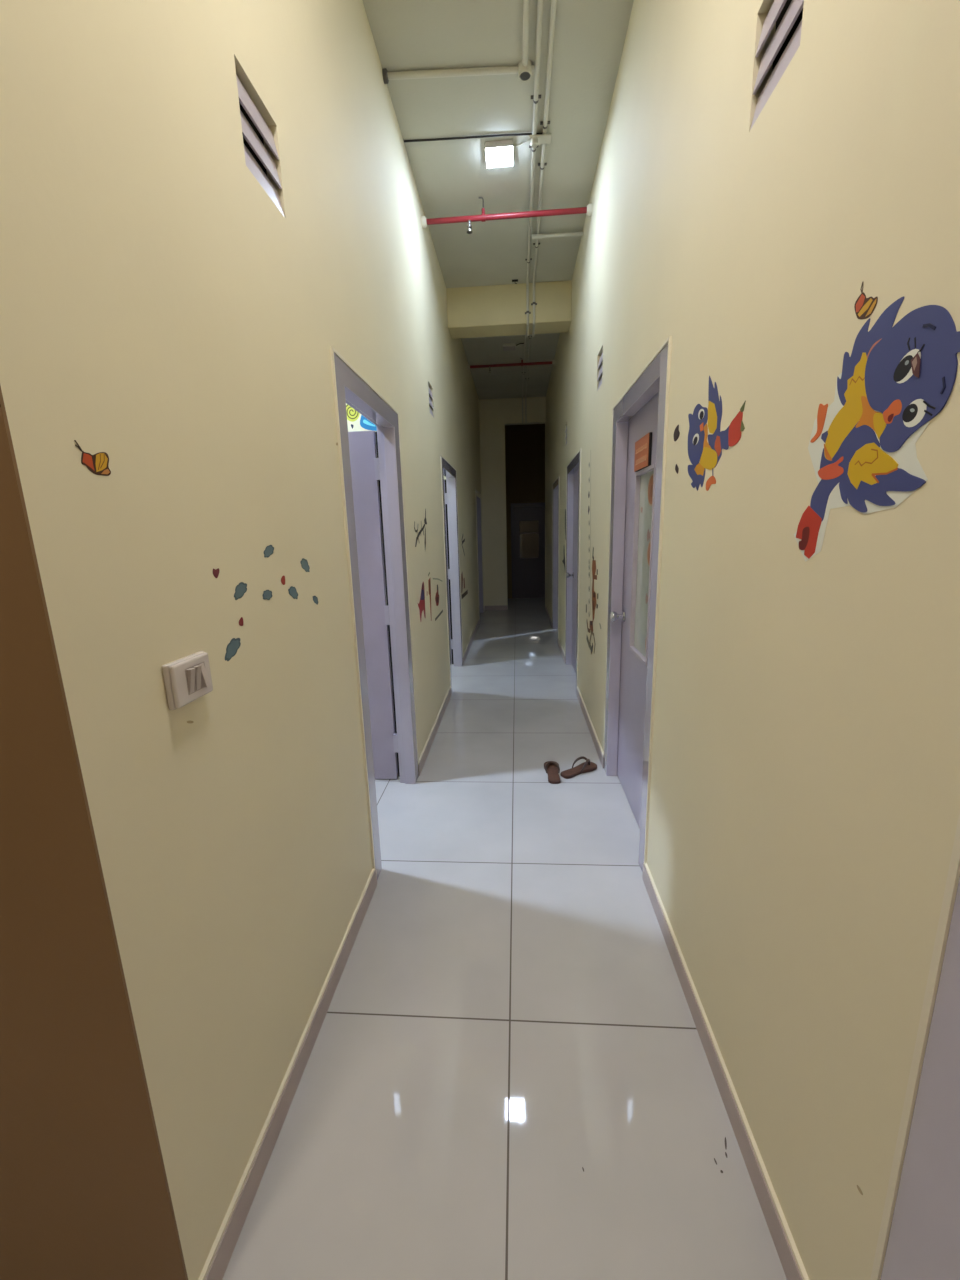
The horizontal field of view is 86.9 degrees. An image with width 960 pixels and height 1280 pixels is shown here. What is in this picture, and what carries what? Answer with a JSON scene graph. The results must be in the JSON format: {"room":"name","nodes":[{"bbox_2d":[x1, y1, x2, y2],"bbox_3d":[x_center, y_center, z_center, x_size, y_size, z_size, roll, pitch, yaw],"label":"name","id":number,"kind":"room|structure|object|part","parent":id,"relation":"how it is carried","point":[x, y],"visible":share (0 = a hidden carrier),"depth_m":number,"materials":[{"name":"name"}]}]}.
{"room":"corridor","nodes":[
{"label":"corridor","id":0,"kind":"room"},
{"bbox_2d":[0,386,187,1279],"bbox_3d":[-1.521,-0.486,0.693,1.875,3.680,0.100,-1,12,4],"label":"wall","id":1,"kind":"structure","parent":0,"point":[33,702],"depth_m":0.82,"materials":[{"name":"brown paint"}]},
{"bbox_2d":[0,0,483,1279],"bbox_3d":[-0.327,-1.425,4.877,0.095,3.680,8.813,-1,12,4],"label":"wall","id":2,"kind":"structure","parent":0,"point":[161,315],"depth_m":1.05,"materials":[{"name":"beige paint"}]},
{"bbox_2d":[74,440,110,475],"bbox_3d":[-0.573,-0.269,0.753,0.001,0.045,0.059,-1,12,4],"label":"sticker","id":3,"kind":"object","parent":2,"relation":"attached to","point":[98,463],"visible":1,"depth_m":0.76,"materials":[{"name":"orange"}]},
{"bbox_2d":[162,651,212,709],"bbox_3d":[-0.540,0.074,0.951,0.030,0.084,0.112,-1,12,4],"label":"light switch","id":4,"kind":"object","parent":2,"relation":"attached to","point":[187,679],"visible":1,"depth_m":0.93,"materials":[{"name":"white plastic"}]},
{"bbox_2d":[213,568,218,577],"bbox_3d":[-0.549,-0.139,1.056,0.001,0.021,0.025,-1,12,4],"label":"sticker","id":5,"kind":"object","parent":2,"relation":"attached to","point":[215,571],"visible":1,"depth_m":1.06,"materials":[{"name":"red"}]},
{"bbox_2d":[225,638,240,660],"bbox_3d":[-0.543,0.019,1.113,0.001,0.044,0.070,-1,12,4],"label":"sticker","id":6,"kind":"object","parent":2,"relation":"attached to","point":[233,646],"visible":1,"depth_m":1.11,"materials":[{"name":"blue"}]},
{"bbox_2d":[234,582,246,599],"bbox_3d":[-0.542,-0.112,1.148,0.001,0.037,0.061,-1,12,4],"label":"sticker","id":7,"kind":"object","parent":2,"relation":"attached to","point":[241,588],"visible":1,"depth_m":1.15,"materials":[{"name":"blue paper"}]},
{"bbox_2d":[239,617,242,625],"bbox_3d":[-0.541,-0.041,1.148,0.001,0.020,0.019,-1,12,4],"label":"sticker","id":8,"kind":"object","parent":2,"relation":"attached to","point":[241,618],"visible":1,"depth_m":1.15,"materials":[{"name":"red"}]},
{"bbox_2d":[236,75,283,215],"bbox_3d":[-0.570,-1.245,1.274,0.045,0.215,0.210,-1,12,4],"label":"air vent","id":9,"kind":"object","parent":2,"relation":"in","point":[255,130],"visible":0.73,"depth_m":1.28,"materials":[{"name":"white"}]},
{"bbox_3d":[-0.590,-1.245,1.276,0.006,0.215,0.210,-1,12,4],"label":"backing panel","id":10,"kind":"part","parent":9,"relation":"part of","materials":[{"name":"black"}]},
{"bbox_2d":[263,590,271,599],"bbox_3d":[-0.533,-0.113,1.271,0.001,0.026,0.050,-1,12,4],"label":"sticker","id":11,"kind":"object","parent":2,"relation":"attached to","point":[267,594],"visible":1,"depth_m":1.27,"materials":[{"name":"blue paper"}]},
{"bbox_2d":[264,545,273,557],"bbox_3d":[-0.533,-0.225,1.282,0.001,0.031,0.058,-1,12,4],"label":"sticker","id":12,"kind":"object","parent":2,"relation":"attached to","point":[268,551],"visible":1,"depth_m":1.28,"materials":[{"name":"blue"}]},
{"bbox_2d":[281,576,284,584],"bbox_3d":[-0.527,-0.160,1.357,0.001,0.025,0.025,-1,12,4],"label":"sticker","id":13,"kind":"object","parent":2,"relation":"attached to","point":[283,577],"visible":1,"depth_m":1.36,"materials":[{"name":"red paper"}]},
{"bbox_2d":[198,869,376,1279],"bbox_3d":[-0.491,1.138,1.563,0.012,0.083,1.238,-1,12,4],"label":"baseboard","id":14,"kind":"structure","parent":2,"relation":"attached to","point":[220,1254],"depth_m":1.27,"materials":[{"name":"beige paint"}]},
{"bbox_2d":[288,586,297,598],"bbox_3d":[-0.522,-0.131,1.418,0.001,0.040,0.060,-1,12,4],"label":"sticker","id":15,"kind":"object","parent":2,"relation":"attached to","point":[292,590],"visible":1,"depth_m":1.42,"materials":[{"name":"blue paper"}]},
{"bbox_2d":[300,558,309,571],"bbox_3d":[-0.517,-0.221,1.500,0.001,0.043,0.062,-1,12,4],"label":"sticker","id":16,"kind":"object","parent":2,"relation":"attached to","point":[304,563],"visible":1,"depth_m":1.50,"materials":[{"name":"blue"}]},
{"bbox_2d":[313,596,317,604],"bbox_3d":[-0.510,-0.123,1.574,0.001,0.031,0.041,-1,12,4],"label":"sticker","id":17,"kind":"object","parent":2,"relation":"attached to","point":[315,599],"visible":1,"depth_m":1.57,"materials":[{"name":"blue"}]},
{"bbox_2d":[330,346,418,879],"bbox_3d":[-0.878,-0.075,2.461,0.882,2.094,0.997,-1,12,4],"label":"door","id":18,"kind":"structure","parent":2,"relation":"in","point":[387,743],"depth_m":2.75,"materials":[{"name":"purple wood"}]},
{"bbox_2d":[414,509,426,547],"bbox_3d":[-0.386,-0.726,3.333,0.001,0.296,0.470,-1,12,4],"label":"sticker","id":19,"kind":"object","parent":2,"relation":"attached to","point":[425,521],"visible":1,"depth_m":3.38,"materials":[{"name":"black"}]},
{"bbox_2d":[418,582,425,620],"bbox_3d":[-0.382,-0.246,3.312,0.001,0.253,0.253,-1,12,4],"label":"sticker","id":20,"kind":"object","parent":2,"relation":"attached to","point":[421,605],"visible":1,"depth_m":3.35,"materials":[{"name":"red paper"}]},
{"bbox_2d":[428,572,431,620],"bbox_3d":[-0.361,-0.301,3.604,0.001,0.354,0.178,-1,12,4],"label":"sticker","id":21,"kind":"object","parent":2,"relation":"attached to","point":[429,580],"visible":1,"depth_m":3.65,"materials":[{"name":"brown"}]},
{"bbox_2d":[429,388,433,417],"bbox_3d":[-0.388,-1.797,3.801,0.045,0.215,0.210,-1,12,4],"label":"air vent","id":22,"kind":"object","parent":2,"relation":"in","point":[430,392],"visible":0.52,"depth_m":3.82,"materials":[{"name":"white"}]},
{"bbox_2d":[418,686,451,775],"bbox_3d":[-0.323,0.630,3.886,0.012,0.083,1.580,-1,12,4],"label":"baseboard","id":23,"kind":"structure","parent":2,"relation":"attached to","point":[427,747],"depth_m":3.65,"materials":[{"name":"beige tile"}]},
{"bbox_2d":[433,578,442,620],"bbox_3d":[-0.329,-0.351,4.035,0.001,0.329,0.479,-1,12,4],"label":"sticker","id":24,"kind":"object","parent":2,"relation":"attached to","point":[437,593],"visible":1,"depth_m":3.98,"materials":[{"name":"red paper"}]},
{"bbox_2d":[440,454,462,690],"bbox_3d":[-0.747,-0.630,5.006,0.988,2.094,1.102,-1,12,4],"label":"door","id":25,"kind":"structure","parent":2,"relation":"in","point":[449,485],"depth_m":5.35,"materials":[{"name":"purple wood"}]},
{"bbox_2d":[461,574,467,598],"bbox_3d":[-0.185,-0.672,6.024,0.001,0.329,0.718,-1,12,4],"label":"sticker","id":26,"kind":"object","parent":2,"relation":"attached to","point":[465,593],"visible":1,"depth_m":5.82,"materials":[{"name":"brown paper"}]},
{"bbox_2d":[463,618,479,663],"bbox_3d":[-0.101,-0.045,6.975,0.012,0.083,2.600,-1,12,4],"label":"baseboard","id":27,"kind":"structure","parent":2,"relation":"attached to","point":[478,621],"depth_m":6.58,"materials":[{"name":"beige tile"}]},
{"bbox_2d":[475,489,483,617],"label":"door","id":28,"kind":"structure","parent":2,"relation":"in","point":[477,493],"depth_m":8.96,"materials":[{"name":"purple wood"}]},
{"bbox_2d":[446,280,571,338],"bbox_3d":[0.277,-3.148,4.848,1.155,0.335,0.290,-1,12,4],"label":"beam","id":29,"kind":"structure","parent":2,"relation":"attached to","point":[492,310],"depth_m":4.72,"materials":[{"name":"yellow paint"}]},
{"bbox_2d":[346,404,393,705],"bbox_3d":[-1.588,-1.181,3.910,2.280,3.680,0.100,-1,12,4],"label":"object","id":30,"kind":"structure","parent":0,"point":[356,427],"depth_m":3.73,"materials":[{"name":"beige paint"}]},
{"bbox_2d":[346,404,359,421],"bbox_3d":[-0.936,-1.666,3.704,0.116,0.131,0.001,-1,12,4],"label":"sticker","id":31,"kind":"object","parent":30,"relation":"attached to","point":[352,414],"visible":0.67,"depth_m":3.71,"materials":[{"name":"yellow"}]},
{"bbox_2d":[360,415,376,430],"bbox_3d":[-0.773,-1.598,3.708,0.217,0.134,0.001,-1,12,4],"label":"sticker","id":32,"kind":"object","parent":30,"relation":"attached to","point":[365,423],"visible":0.56,"depth_m":3.71,"materials":[{"name":"blue"}]},
{"bbox_2d":[363,0,633,399],"bbox_3d":[0.236,-3.123,3.662,6.400,0.120,14.100,-1,12,4],"label":"ceiling","id":33,"kind":"structure","parent":0,"point":[451,176],"depth_m":2.84,"materials":[{"name":"grey paint"}]},
{"bbox_2d":[382,0,533,83],"bbox_3d":[-0.297,-2.197,-0.175,0.738,0.055,5.554,-1,12,4],"label":"conduit","id":34,"kind":"object","parent":33,"relation":"attached to","point":[524,69],"visible":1,"depth_m":2.47,"materials":[{"name":"beige paint"}]},
{"bbox_2d":[404,132,542,142],"bbox_3d":[-0.028,-2.881,2.906,0.822,0.016,0.014,-1,12,3],"label":"pipe","id":35,"kind":"object","parent":33,"relation":"attached to","point":[518,134],"visible":1,"depth_m":2.90,"materials":[{"name":"black plastic"}]},
{"bbox_2d":[485,139,512,167],"bbox_3d":[0.116,-2.901,3.026,0.165,0.038,0.165,-1,12,4],"label":"recessed light","id":36,"kind":"object","parent":33,"relation":"in","point":[499,153],"visible":1,"depth_m":3.00,"materials":[{"name":"grey plastic"}]},
{"bbox_2d":[421,197,591,233],"bbox_3d":[0.175,-2.906,3.446,1.155,0.207,0.066,-1,12,4],"label":"pipe","id":37,"kind":"object","parent":33,"relation":"attached to","point":[483,217],"visible":1,"depth_m":3.44,"materials":[{"name":"metal"}]},
{"bbox_2d":[467,358,554,372],"bbox_3d":[0.410,-3.644,6.716,1.155,0.162,0.066,-1,12,4],"label":"pipe","id":38,"kind":"object","parent":33,"relation":"attached to","point":[553,361],"visible":0.99,"depth_m":6.71,"materials":[{"name":"metal"}]},
{"bbox_2d":[502,343,523,350],"bbox_3d":[0.414,-3.601,6.222,0.275,0.038,0.160,-1,12,4],"label":"recessed light","id":39,"kind":"object","parent":33,"relation":"in","point":[506,346],"visible":0.99,"depth_m":6.16,"materials":[{"name":"beige paint"}]},
{"bbox_2d":[503,346,514,350],"bbox_3d":[0.360,-3.586,6.229,0.151,0.008,0.146,-1,12,4],"label":"diffuser","id":40,"kind":"object","parent":39,"relation":"attached to","point":[505,348],"depth_m":6.22,"materials":[{"name":"grey plastic"}]},
{"bbox_2d":[513,140,528,148],"bbox_3d":[0.241,-2.902,2.967,0.104,0.010,0.010,6,15,33],"label":"cable","id":41,"kind":"object","parent":33,"relation":"attached to","point":[527,140],"visible":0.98,"depth_m":2.97,"materials":[{"name":"beige paint"}]},
{"bbox_2d":[522,0,542,422],"bbox_3d":[0.316,-2.699,2.946,0.055,0.410,11.937,-1,12,4],"label":"conduit","id":42,"kind":"object","parent":33,"relation":"attached to","point":[535,96],"visible":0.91,"depth_m":3.00,"materials":[{"name":"beige paint"}]},
{"bbox_2d":[529,133,550,147],"bbox_3d":[0.344,-2.855,2.907,0.124,0.035,0.070,-1,12,4],"label":"box","id":43,"kind":"object","parent":42,"relation":"attached to","point":[534,140],"visible":1,"depth_m":2.89,"materials":[{"name":"beige paint"}]},
{"bbox_2d":[525,0,556,422],"bbox_3d":[0.374,-2.700,2.942,0.055,0.410,11.937,-1,12,4],"label":"conduit","id":44,"kind":"object","parent":33,"relation":"attached to","point":[545,121],"visible":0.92,"depth_m":3.01,"materials":[{"name":"beige paint"}]},
{"bbox_2d":[222,597,786,1279],"bbox_3d":[0.340,0.580,4.463,6.400,0.100,14.100,-1,12,4],"label":"floor","id":45,"kind":"structure","parent":0,"point":[508,1016],"depth_m":1.44,"materials":[{"name":"tile"}]},
{"bbox_2d":[544,761,559,783],"bbox_3d":[0.443,0.796,3.105,0.096,0.046,0.268,-1,12,4],"label":"slipper","id":46,"kind":"object","parent":45,"relation":"on","point":[552,768],"visible":1,"depth_m":3.09,"materials":[{"name":"brown rubber"}]},
{"bbox_2d":[560,756,596,778],"bbox_3d":[0.612,0.773,3.114,0.268,0.078,0.097,-11,15,-36],"label":"slipper","id":47,"kind":"object","parent":45,"relation":"on","point":[587,766],"visible":1,"depth_m":3.11,"materials":[{"name":"brown rubber"}]},
{"bbox_2d":[479,397,545,605],"bbox_3d":[0.610,-2.386,9.193,1.345,3.680,0.140,-1,12,4],"label":"wall","id":48,"kind":"structure","parent":0,"point":[494,414],"depth_m":9.05,"materials":[{"name":"beige paint"}]},
{"bbox_2d":[485,605,507,609],"bbox_3d":[0.297,-0.607,9.526,0.440,0.080,0.012,-1,12,4],"label":"baseboard","id":49,"kind":"structure","parent":48,"relation":"attached to","point":[499,607],"depth_m":9.52,"materials":[{"name":"grey tile"}]},
{"bbox_2d":[505,424,544,597],"bbox_3d":[0.941,-2.719,10.687,1.550,3.680,0.120,-1,12,4],"label":"wall","id":50,"kind":"structure","parent":0,"point":[524,444],"depth_m":10.45,"materials":[{"name":"brown paint"}]},
{"bbox_2d":[511,502,544,598],"bbox_3d":[1.090,-1.898,10.848,0.835,2.000,0.135,-1,12,4],"label":"door","id":51,"kind":"structure","parent":50,"relation":"in","point":[528,519],"depth_m":10.81,"materials":[{"name":"grey paint"}]},
{"bbox_3d":[1.038,-2.394,10.722,0.410,0.255,0.004,0,12,6],"label":"glass","id":52,"kind":"part","parent":51,"relation":"part of","materials":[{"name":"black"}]},
{"bbox_3d":[1.048,-2.008,10.806,0.410,0.515,0.004,0,11,7],"label":"glass","id":53,"kind":"part","parent":51,"relation":"part of","materials":[{"name":"black glass"}]},
{"bbox_2d":[546,0,959,1279],"bbox_3d":[0.806,-1.097,3.212,0.095,3.680,12.040,-1,12,4],"label":"wall","id":54,"kind":"structure","parent":0,"point":[804,807],"depth_m":0.99,"materials":[{"name":"beige paint"}]},
{"bbox_2d":[545,605,551,625],"bbox_3d":[1.160,-0.425,8.566,0.012,0.083,1.840,-1,12,4],"label":"baseboard","id":55,"kind":"structure","parent":54,"relation":"attached to","point":[546,609],"depth_m":8.50,"materials":[{"name":"beige paint"}]},
{"bbox_2d":[552,476,559,640],"bbox_3d":[1.135,-1.098,6.923,0.217,2.094,1.102,-1,12,4],"label":"door","id":56,"kind":"structure","parent":54,"relation":"in","point":[555,504],"depth_m":7.33,"materials":[{"name":"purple wood"}]},
{"bbox_2d":[532,231,582,239],"bbox_3d":[0.588,-3.075,3.852,0.388,0.033,0.034,-1,12,4],"label":"conduit","id":57,"kind":"object","parent":54,"relation":"attached to","point":[567,234],"visible":1,"depth_m":3.84,"materials":[{"name":"beige paint"}]},
{"bbox_2d":[558,637,564,661],"bbox_3d":[0.985,0.106,6.135,0.012,0.083,0.990,-1,12,4],"label":"baseboard","id":58,"kind":"structure","parent":54,"relation":"attached to","point":[559,642],"depth_m":6.05,"materials":[{"name":"beige paint"}]},
{"bbox_2d":[565,509,565,539],"bbox_3d":[0.923,-1.244,5.445,0.001,0.388,0.247,-1,12,4],"label":"sticker","id":59,"kind":"object","parent":54,"relation":"attached to","point":[565,509],"visible":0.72,"depth_m":5.49,"materials":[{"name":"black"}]},
{"bbox_2d":[565,448,580,686],"bbox_3d":[0.924,-0.650,4.881,0.113,2.094,1.162,-1,12,4],"label":"door","id":60,"kind":"structure","parent":54,"relation":"in","point":[573,469],"depth_m":5.21,"materials":[{"name":"purple wood"}]},
{"bbox_3d":[0.938,-0.677,5.300,0.079,0.062,0.062,-1,12,4],"label":"knob","id":61,"kind":"part","parent":60,"relation":"part of","materials":[{"name":"silver metal"}]},
{"bbox_2d":[576,687,603,767],"bbox_3d":[0.820,0.607,3.845,0.012,0.083,1.430,-1,12,4],"label":"baseboard","id":62,"kind":"structure","parent":54,"relation":"attached to","point":[595,739],"depth_m":3.65,"materials":[{"name":"beige paint"}]},
{"bbox_2d":[586,464,597,653],"bbox_3d":[0.788,-0.602,3.550,0.002,1.438,0.584,-1,12,4],"label":"sticker","id":63,"kind":"object","parent":54,"relation":"attached to","point":[594,605],"visible":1,"depth_m":3.58,"materials":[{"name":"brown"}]},
{"bbox_2d":[597,353,602,390],"bbox_3d":[0.771,-1.691,3.163,0.045,0.215,0.210,-1,12,4],"label":"air vent","id":64,"kind":"object","parent":54,"relation":"in","point":[601,357],"visible":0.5,"depth_m":3.19,"materials":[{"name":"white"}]},
{"bbox_2d":[603,335,671,871],"bbox_3d":[0.747,-0.115,2.435,0.113,2.094,1.042,-1,12,4],"label":"door","id":65,"kind":"structure","parent":54,"relation":"in","point":[636,498],"depth_m":2.53,"materials":[{"name":"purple wood"}]},
{"bbox_3d":[0.757,-0.130,2.795,0.079,0.062,0.062,-1,12,4],"label":"knob","id":66,"kind":"part","parent":65,"relation":"part of","materials":[{"name":"silver metal"}]},
{"bbox_2d":[634,432,651,471],"bbox_3d":[0.746,-0.856,2.324,0.015,0.135,0.266,-1,12,4],"label":"door sign","id":67,"kind":"object","parent":65,"relation":"attached to","point":[643,446],"visible":1,"depth_m":2.28,"materials":[{"name":"orange wood"}]},
{"bbox_3d":[0.783,-0.348,2.394,0.006,0.859,0.335,-1,12,4],"label":"glass","id":68,"kind":"part","parent":65,"relation":"part of","materials":[{"name":"glass"}]},
{"bbox_2d":[674,425,679,440],"bbox_3d":[0.648,-0.681,1.669,0.001,0.048,0.068,-1,12,4],"label":"sticker","id":69,"kind":"object","parent":54,"relation":"attached to","point":[676,432],"visible":1,"depth_m":1.67,"materials":[{"name":"grey"}]},
{"bbox_2d":[688,376,745,490],"bbox_3d":[0.626,-0.562,1.369,0.001,0.306,0.415,-1,12,4],"label":"sticker","id":70,"kind":"object","parent":54,"relation":"attached to","point":[709,455],"visible":1,"depth_m":1.39,"materials":[{"name":"blue"}]},
{"bbox_2d":[642,862,808,1279],"bbox_3d":[0.650,1.122,1.488,0.012,0.083,1.367,-1,12,4],"label":"baseboard","id":71,"kind":"structure","parent":54,"relation":"attached to","point":[789,1256],"depth_m":1.25,"materials":[{"name":"beige paint"}]},
{"bbox_2d":[750,0,803,129],"bbox_3d":[0.616,-1.221,1.010,0.045,0.215,0.210,-1,12,4],"label":"air vent","id":72,"kind":"object","parent":54,"relation":"in","point":[787,15],"visible":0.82,"depth_m":1.03,"materials":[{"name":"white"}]},
{"bbox_3d":[0.635,-1.221,1.008,0.006,0.215,0.210,-1,12,4],"label":"backing panel","id":73,"kind":"part","parent":72,"relation":"part of","materials":[{"name":"black"}]},
{"bbox_2d":[854,281,877,318],"bbox_3d":[0.582,-0.514,0.764,0.001,0.058,0.054,-1,12,4],"label":"sticker","id":74,"kind":"object","parent":54,"relation":"attached to","point":[864,307],"visible":1,"depth_m":0.77,"materials":[{"name":"brown"}]},
{"bbox_2d":[794,296,959,561],"bbox_3d":[0.584,-0.297,0.771,0.002,0.369,0.351,-1,12,4],"label":"sticker","id":75,"kind":"object","parent":54,"relation":"attached to","point":[862,447],"visible":1,"depth_m":0.73,"materials":[{"name":"blue"}]},
{"bbox_2d":[911,348,921,377],"bbox_3d":[0.573,-0.362,0.668,0.001,0.036,0.019,-1,12,4],"label":"sticker","id":76,"kind":"object","parent":75,"relation":"attached to","point":[915,361],"visible":1,"depth_m":0.67,"materials":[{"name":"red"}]},
{"bbox_2d":[870,812,959,1279],"bbox_3d":[0.588,0.389,0.131,0.100,2.094,0.995,-1,12,4],"label":"door","id":77,"kind":"structure","parent":54,"relation":"in","point":[919,1237],"depth_m":0.65,"materials":[{"name":"purple wood"}]}
]}

